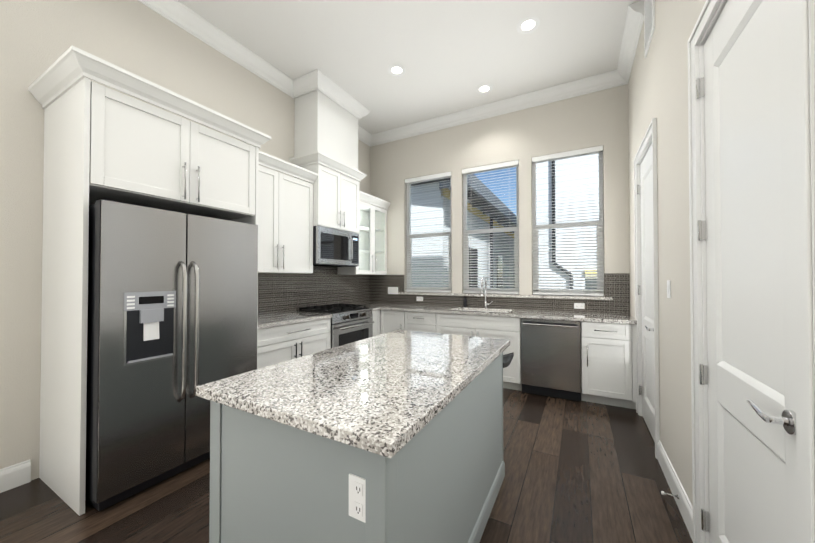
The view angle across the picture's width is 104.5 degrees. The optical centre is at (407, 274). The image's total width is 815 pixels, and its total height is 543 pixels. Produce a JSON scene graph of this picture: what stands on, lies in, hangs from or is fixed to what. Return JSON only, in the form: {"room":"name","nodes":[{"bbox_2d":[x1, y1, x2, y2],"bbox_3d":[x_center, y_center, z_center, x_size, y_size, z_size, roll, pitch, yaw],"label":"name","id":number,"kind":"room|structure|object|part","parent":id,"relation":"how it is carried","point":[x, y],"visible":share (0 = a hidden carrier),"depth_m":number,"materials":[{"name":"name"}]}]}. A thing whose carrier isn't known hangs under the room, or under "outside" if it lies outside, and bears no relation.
{"room":"kitchen","nodes":[
{"label":"kitchen","id":0,"kind":"room"},
{"bbox_2d":[0,0,369,479],"bbox_3d":[-2.500,-0.520,2.232,0.160,3.760,7.760,0,-1,29],"label":"wall","id":1,"kind":"structure","parent":0,"point":[38,38],"depth_m":2.11,"materials":[{"name":"white paint"}]},
{"bbox_2d":[0,460,30,492],"bbox_3d":[-3.379,1.267,0.417,0.016,0.142,3.770,0,-1,29],"label":"baseboard","id":2,"kind":"structure","parent":1,"relation":"attached to","point":[15,475],"depth_m":2.01,"materials":[{"name":"white wood"}]},
{"bbox_2d":[44,57,259,220],"bbox_3d":[-1.885,-0.870,2.452,0.708,0.714,1.060,0,-1,29],"label":"upper cabinet","id":3,"kind":"object","parent":1,"relation":"attached to","point":[102,141],"depth_m":2.07,"materials":[{"name":"white wood"}]},
{"bbox_2d":[137,0,300,98],"bbox_3d":[-2.819,-2.339,1.385,0.115,0.142,5.930,0,-1,29],"label":"crown molding","id":4,"kind":"structure","parent":1,"relation":"attached to","point":[184,17],"depth_m":3.14,"materials":[{"name":"white wood"}]},
{"bbox_2d":[235,153,315,276],"bbox_3d":[-1.534,-0.614,3.466,0.348,1.200,1.010,0,-1,29],"label":"upper cabinet","id":5,"kind":"object","parent":1,"relation":"attached to","point":[285,227],"depth_m":3.45,"materials":[{"name":"white wood"}]},
{"bbox_2d":[292,153,359,236],"bbox_3d":[-1.065,-1.015,4.257,0.418,0.860,0.820,0,-1,29],"label":"upper cabinet","id":6,"kind":"object","parent":1,"relation":"attached to","point":[335,187],"depth_m":4.03,"materials":[{"name":"white wood"}]},
{"bbox_3d":[-1.227,-1.278,3.583,0.782,0.350,3.860,0,-1,29],"label":"cabinet crown","id":7,"kind":"part","parent":6,"relation":"part of","materials":[{"name":"white wood"}]},
{"bbox_2d":[313,226,358,266],"bbox_3d":[-1.044,-0.348,4.237,0.447,0.466,0.812,0,-1,29],"label":"over-the-range microwave","id":8,"kind":"object","parent":6,"relation":"attached to","point":[335,248],"visible":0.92,"depth_m":4.07,"materials":[{"name":"grey metal"}]},
{"bbox_2d":[294,90,359,172],"bbox_3d":[-1.074,-1.855,4.272,0.398,1.039,0.800,0,-1,29],"label":"cover","id":9,"kind":"object","parent":1,"relation":"attached to","point":[321,125],"depth_m":3.99,"materials":[{"name":"white"}]},
{"bbox_2d":[358,125,372,143],"bbox_3d":[-0.831,-2.295,5.022,0.115,0.142,0.720,0,-1,29],"label":"crown molding","id":10,"kind":"structure","parent":1,"relation":"attached to","point":[363,135],"depth_m":5.23,"materials":[{"name":"white wood"}]},
{"bbox_2d":[0,388,692,542],"bbox_3d":[-0.859,1.408,1.197,4.290,0.120,7.960,0,-1,29],"label":"floor","id":11,"kind":"structure","parent":0,"point":[582,472],"depth_m":1.91,"materials":[{"name":"brown wood"}]},
{"bbox_2d":[85,199,257,510],"bbox_3d":[-1.801,0.468,2.361,0.871,1.787,0.986,0,-1,29],"label":"refrigerator","id":12,"kind":"object","parent":11,"relation":"on","point":[172,310],"visible":0.83,"depth_m":2.00,"materials":[{"name":"grey metal"}]},
{"bbox_3d":[-1.477,0.379,2.128,0.078,0.941,0.103,0,-1,29],"label":"handle","id":13,"kind":"part","parent":12,"relation":"part of","materials":[{"name":"silver metal"}]},
{"bbox_2d":[257,317,331,368],"bbox_3d":[-1.411,0.937,3.381,0.628,0.877,1.013,0,-1,29],"label":"base cabinet","id":14,"kind":"object","parent":11,"relation":"on","point":[283,343],"depth_m":3.18,"materials":[{"name":"white wood"}]},
{"bbox_2d":[257,313,331,328],"bbox_3d":[-1.401,0.479,3.382,0.648,0.038,1.013,0,-1,29],"label":"countertop","id":15,"kind":"structure","parent":14,"relation":"on","point":[266,320],"depth_m":3.32,"materials":[{"name":"grey stone"}]},
{"bbox_2d":[294,304,373,347],"bbox_3d":[-0.927,0.903,4.158,0.711,0.962,0.802,0,-1,29],"label":"range","id":16,"kind":"object","parent":11,"relation":"on","point":[350,323],"visible":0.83,"depth_m":3.98,"materials":[{"name":"grey metal"}]},
{"bbox_2d":[209,349,504,542],"bbox_3d":[-0.061,0.916,1.683,0.828,0.876,1.482,0,-1,29],"label":"kitchen island","id":17,"kind":"object","parent":11,"relation":"on","point":[269,483],"depth_m":1.10,"materials":[{"name":"grey wood"}]},
{"bbox_2d":[196,329,509,460],"bbox_3d":[-0.059,0.459,1.692,0.890,0.038,1.555,0,-1,29],"label":"island countertop","id":18,"kind":"structure","parent":17,"relation":"on","point":[376,395],"depth_m":1.21,"materials":[{"name":"grey stone"}]},
{"bbox_2d":[349,473,365,522],"bbox_3d":[-0.137,0.630,0.887,0.072,0.117,0.007,0,-1,29],"label":"outlet","id":19,"kind":"object","parent":17,"relation":"attached to","point":[357,481],"depth_m":0.89,"materials":[{"name":"white plastic"}]},
{"bbox_2d":[372,309,379,335],"bbox_3d":[-0.695,0.952,4.633,0.683,0.877,0.243,0,-1,29],"label":"base cabinet","id":20,"kind":"object","parent":11,"relation":"on","point":[376,312],"depth_m":4.52,"materials":[{"name":"white wood"}]},
{"bbox_2d":[380,309,407,333],"bbox_3d":[-0.065,0.953,4.731,0.479,0.877,0.682,0,-1,29],"label":"base cabinet","id":21,"kind":"object","parent":11,"relation":"on","point":[390,319],"depth_m":4.49,"materials":[{"name":"white wood"}]},
{"bbox_2d":[362,301,383,308],"bbox_3d":[-0.565,0.498,4.913,0.648,0.038,0.852,0,-1,29],"label":"countertop","id":22,"kind":"structure","parent":21,"relation":"on","point":[369,304],"depth_m":5.05,"materials":[{"name":"grey stone"}]},
{"bbox_2d":[408,313,439,332],"bbox_3d":[0.319,0.951,4.552,0.595,0.877,0.628,0,-1,29],"label":"base cabinet","id":23,"kind":"object","parent":11,"relation":"on","point":[423,322],"depth_m":4.25,"materials":[{"name":"white wood"}]},
{"bbox_2d":[440,309,527,390],"bbox_3d":[0.966,0.947,4.198,1.127,0.877,0.628,0,-1,29],"label":"base cabinet","id":24,"kind":"object","parent":11,"relation":"on","point":[450,323],"depth_m":3.80,"materials":[{"name":"white wood"}]},
{"bbox_2d":[503,353,513,367],"bbox_3d":[0.571,0.993,2.472,0.440,0.740,0.360,0,-1,29],"label":"counter stool","id":25,"kind":"object","parent":11,"relation":"on","point":[507,359],"visible":0.06,"depth_m":2.45,"materials":[{"name":"black"}]},
{"bbox_2d":[521,318,580,401],"bbox_3d":[1.706,0.943,3.738,0.602,0.872,0.621,0,-1,29],"label":"dishwasher","id":26,"kind":"object","parent":11,"relation":"on","point":[550,359],"visible":0.85,"depth_m":3.49,"materials":[{"name":"grey metal"}]},
{"bbox_2d":[580,321,635,408],"bbox_3d":[2.219,0.938,3.514,0.501,0.877,0.628,0,-1,29],"label":"base cabinet","id":27,"kind":"object","parent":11,"relation":"on","point":[607,352],"depth_m":3.25,"materials":[{"name":"white wood"}]},
{"bbox_2d":[380,305,636,324],"bbox_3d":[1.101,0.488,4.119,3.038,0.038,0.648,0,-1,29],"label":"countertop","id":28,"kind":"structure","parent":27,"relation":"on","point":[551,314],"depth_m":3.78,"materials":[{"name":"grey stone"}]},
{"bbox_2d":[464,296,466,306],"bbox_3d":[0.827,0.389,4.554,0.044,0.170,0.079,0,-1,29],"label":"soap dispenser","id":29,"kind":"object","parent":28,"relation":"on","point":[465,301],"visible":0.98,"depth_m":4.55,"materials":[{"name":"grey plastic"}]},
{"bbox_2d":[481,276,492,307],"bbox_3d":[1.089,0.246,4.330,0.133,0.452,0.244,0,-1,29],"label":"faucet","id":30,"kind":"object","parent":28,"relation":"on","point":[485,301],"visible":1,"depth_m":4.41,"materials":[{"name":"silver metal"}]},
{"bbox_2d":[388,287,397,293],"bbox_3d":[-0.240,0.267,5.211,0.200,0.120,0.008,0,-1,29],"label":"switch plate","id":31,"kind":"object","parent":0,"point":[392,290],"visible":1,"depth_m":5.21,"materials":[{"name":"white plastic"}]},
{"bbox_2d":[178,0,641,133],"bbox_3d":[-0.859,-2.472,1.245,4.290,0.120,7.960,0,-1,29],"label":"ceiling","id":32,"kind":"structure","parent":0,"point":[450,56],"depth_m":3.27,"materials":[{"name":"white paint"}]},
{"bbox_2d":[305,69,370,119],"bbox_3d":[-0.849,-2.305,4.155,0.135,0.142,1.050,0,-1,29],"label":"crown molding","id":33,"kind":"structure","parent":32,"relation":"attached to","point":[316,80],"depth_m":3.99,"materials":[{"name":"white wood"}]},
{"bbox_2d":[388,65,405,75],"bbox_3d":[-0.125,-2.378,3.680,0.210,0.004,0.210,0,-1,29],"label":"recessed light","id":34,"kind":"object","parent":32,"relation":"in","point":[396,70],"visible":1,"depth_m":3.68,"materials":[{"name":"white plastic"}]},
{"bbox_2d":[476,84,492,93],"bbox_3d":[0.984,-2.374,4.043,0.210,0.004,0.210,0,-1,29],"label":"recessed light","id":35,"kind":"object","parent":32,"relation":"in","point":[484,89],"visible":1,"depth_m":4.05,"materials":[{"name":"white plastic"}]},
{"bbox_2d":[517,17,539,33],"bbox_3d":[1.158,-2.386,3.025,0.210,0.004,0.210,0,-1,29],"label":"recessed light","id":36,"kind":"object","parent":32,"relation":"in","point":[527,25],"visible":1,"depth_m":3.02,"materials":[{"name":"white"}]},
{"bbox_2d":[416,296,422,300],"bbox_3d":[0.193,0.384,4.973,0.115,0.070,0.007,0,-1,29],"label":"electrical outlet","id":37,"kind":"object","parent":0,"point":[419,298],"visible":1,"depth_m":4.97,"materials":[{"name":"white plastic"}]},
{"bbox_2d":[370,84,629,296],"bbox_3d":[1.012,-0.490,4.643,3.690,3.760,0.160,0,-1,29],"label":"wall","id":38,"kind":"structure","parent":0,"point":[589,120],"depth_m":4.27,"materials":[{"name":"white paint"}]},
{"bbox_2d":[407,177,451,292],"bbox_3d":[0.355,-0.635,5.027,0.810,1.840,0.068,0,-1,29],"label":"window","id":39,"kind":"structure","parent":38,"relation":"in","point":[428,234],"depth_m":5.07,"materials":[{"name":"white plastic"}]},
{"bbox_2d":[405,172,451,291],"bbox_3d":[0.323,-0.641,4.969,0.798,1.825,0.063,0,-1,29],"label":"window blind","id":40,"kind":"object","parent":39,"relation":"attached to","point":[445,175],"visible":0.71,"depth_m":4.96,"materials":[{"name":"white plastic"}]},
{"bbox_2d":[463,166,518,293],"bbox_3d":[1.206,-0.641,4.562,0.810,1.840,0.068,0,-1,29],"label":"window","id":41,"kind":"structure","parent":38,"relation":"in","point":[465,210],"depth_m":4.56,"materials":[{"name":"white plastic"}]},
{"bbox_2d":[462,160,518,293],"bbox_3d":[1.174,-0.646,4.504,0.798,1.825,0.063,0,-1,29],"label":"window blind","id":42,"kind":"object","parent":41,"relation":"attached to","point":[492,167],"visible":0.98,"depth_m":4.48,"materials":[{"name":"white plastic"}]},
{"bbox_2d":[367,70,628,146],"bbox_3d":[0.945,-2.300,4.544,3.690,0.142,0.115,0,-1,29],"label":"crown molding","id":43,"kind":"structure","parent":38,"relation":"attached to","point":[607,80],"depth_m":4.31,"materials":[{"name":"white wood"}]},
{"bbox_2d":[398,292,612,299],"bbox_3d":[1.162,0.295,4.476,2.935,0.036,0.119,0,-1,29],"label":"window sill","id":44,"kind":"structure","parent":38,"relation":"attached to","point":[525,296],"depth_m":4.25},
{"bbox_2d":[532,152,603,295],"bbox_3d":[2.062,-0.647,4.095,0.820,1.840,0.068,0,-1,29],"label":"window","id":45,"kind":"structure","parent":38,"relation":"in","point":[600,210],"depth_m":4.03,"materials":[{"name":"white plastic"}]},
{"bbox_2d":[532,145,603,295],"bbox_3d":[2.030,-0.652,4.036,0.808,1.825,0.063,0,-1,29],"label":"window blind","id":46,"kind":"object","parent":45,"relation":"attached to","point":[569,154],"visible":1,"depth_m":4.02,"materials":[{"name":"white plastic"}]},
{"bbox_2d":[574,303,584,308],"bbox_3d":[2.132,0.391,3.913,0.115,0.070,0.007,0,-1,29],"label":"electrical outlet","id":47,"kind":"object","parent":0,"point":[579,305],"visible":1,"depth_m":3.91,"materials":[{"name":"white plastic"}]},
{"bbox_2d":[628,0,705,505],"bbox_3d":[0.878,-0.542,0.385,0.160,3.760,7.760,0,-1,29],"label":"wall","id":48,"kind":"structure","parent":0,"point":[658,85],"depth_m":2.00,"materials":[{"name":"white paint"}]},
{"bbox_2d":[617,0,644,79],"bbox_3d":[2.247,-2.317,3.198,0.115,0.142,0.970,0,-1,29],"label":"crown molding","id":49,"kind":"structure","parent":48,"relation":"attached to","point":[635,13],"depth_m":3.09,"materials":[{"name":"white wood"}]},
{"bbox_2d":[637,144,654,441],"bbox_3d":[2.082,0.145,2.748,0.096,2.431,0.766,0,-1,29],"label":"door","id":50,"kind":"structure","parent":48,"relation":"in","point":[645,289],"depth_m":2.82,"materials":[{"name":"painted wood"},{"name":"brushed nickel"}]},
{"bbox_2d":[634,118,659,458],"bbox_3d":[2.136,0.101,2.705,0.186,2.530,0.920,0,-1,29],"label":"door frame","id":51,"kind":"structure","parent":48,"relation":"attached to","point":[650,138],"depth_m":2.54,"materials":[{"name":"white wood"}]},
{"bbox_2d":[644,0,654,57],"bbox_3d":[1.949,-2.096,2.543,0.012,0.480,0.360,0,-1,29],"label":"air vent","id":52,"kind":"object","parent":48,"relation":"in","point":[649,17],"visible":1,"depth_m":2.55,"materials":[{"name":"white plastic"}]},
{"bbox_2d":[667,280,670,297],"bbox_3d":[1.695,0.096,2.048,0.008,0.115,0.075,0,-1,29],"label":"switch plate","id":53,"kind":"object","parent":48,"relation":"attached to","point":[668,288],"visible":0.98,"depth_m":2.03,"materials":[{"name":"white plastic"}]},
{"bbox_2d":[657,440,692,540],"bbox_3d":[1.639,1.286,1.938,0.016,0.142,0.885,0,-1,29],"label":"baseboard","id":54,"kind":"structure","parent":48,"relation":"attached to","point":[685,507],"depth_m":1.86,"materials":[{"name":"white wood"}]},
{"bbox_2d":[661,491,679,499],"bbox_3d":[1.526,1.280,1.832,0.081,0.023,0.024,0,-1,29],"label":"doorstop","id":55,"kind":"object","parent":54,"relation":"attached to","point":[677,496],"visible":0.96,"depth_m":1.83,"materials":[{"name":"silver metal"}]},
{"bbox_2d":[696,0,797,542],"bbox_3d":[1.219,0.126,1.169,0.096,2.431,0.776,0,-1,29],"label":"door","id":56,"kind":"structure","parent":48,"relation":"in","point":[745,232],"depth_m":1.12,"materials":[{"name":"painted wood"},{"name":"brushed nickel"}]},
{"bbox_2d":[688,0,814,542],"bbox_3d":[1.272,0.082,1.125,0.186,2.530,0.930,0,-1,29],"label":"door frame","id":57,"kind":"structure","parent":48,"relation":"attached to","point":[802,28],"depth_m":0.81,"materials":[{"name":"white wood"}]},
{"label":"outside","id":58,"kind":"structure","parent":0,"visible":0},
{"bbox_2d":[411,174,516,287],"bbox_3d":[3.488,3.584,21.155,10.150,14.020,28.400,0,-1,29],"label":"building","id":59,"kind":"structure","parent":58,"point":[433,201],"depth_m":7.55,"materials":[{"name":"grey"}]},
{"bbox_2d":[536,153,598,288],"bbox_3d":[10.027,1.462,10.470,10.100,18.000,8.925,0,-1,29],"label":"building","id":60,"kind":"structure","parent":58,"point":[576,182],"depth_m":8.64,"materials":[{"name":"white"}]},
{"bbox_2d":[585,279,596,288],"bbox_3d":[13.743,5.416,18.889,5.700,10.300,6.500,0,-1,29],"label":"building","id":61,"kind":"structure","parent":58,"point":[590,284],"depth_m":17.26,"materials":[{"name":"beige"}]}
]}

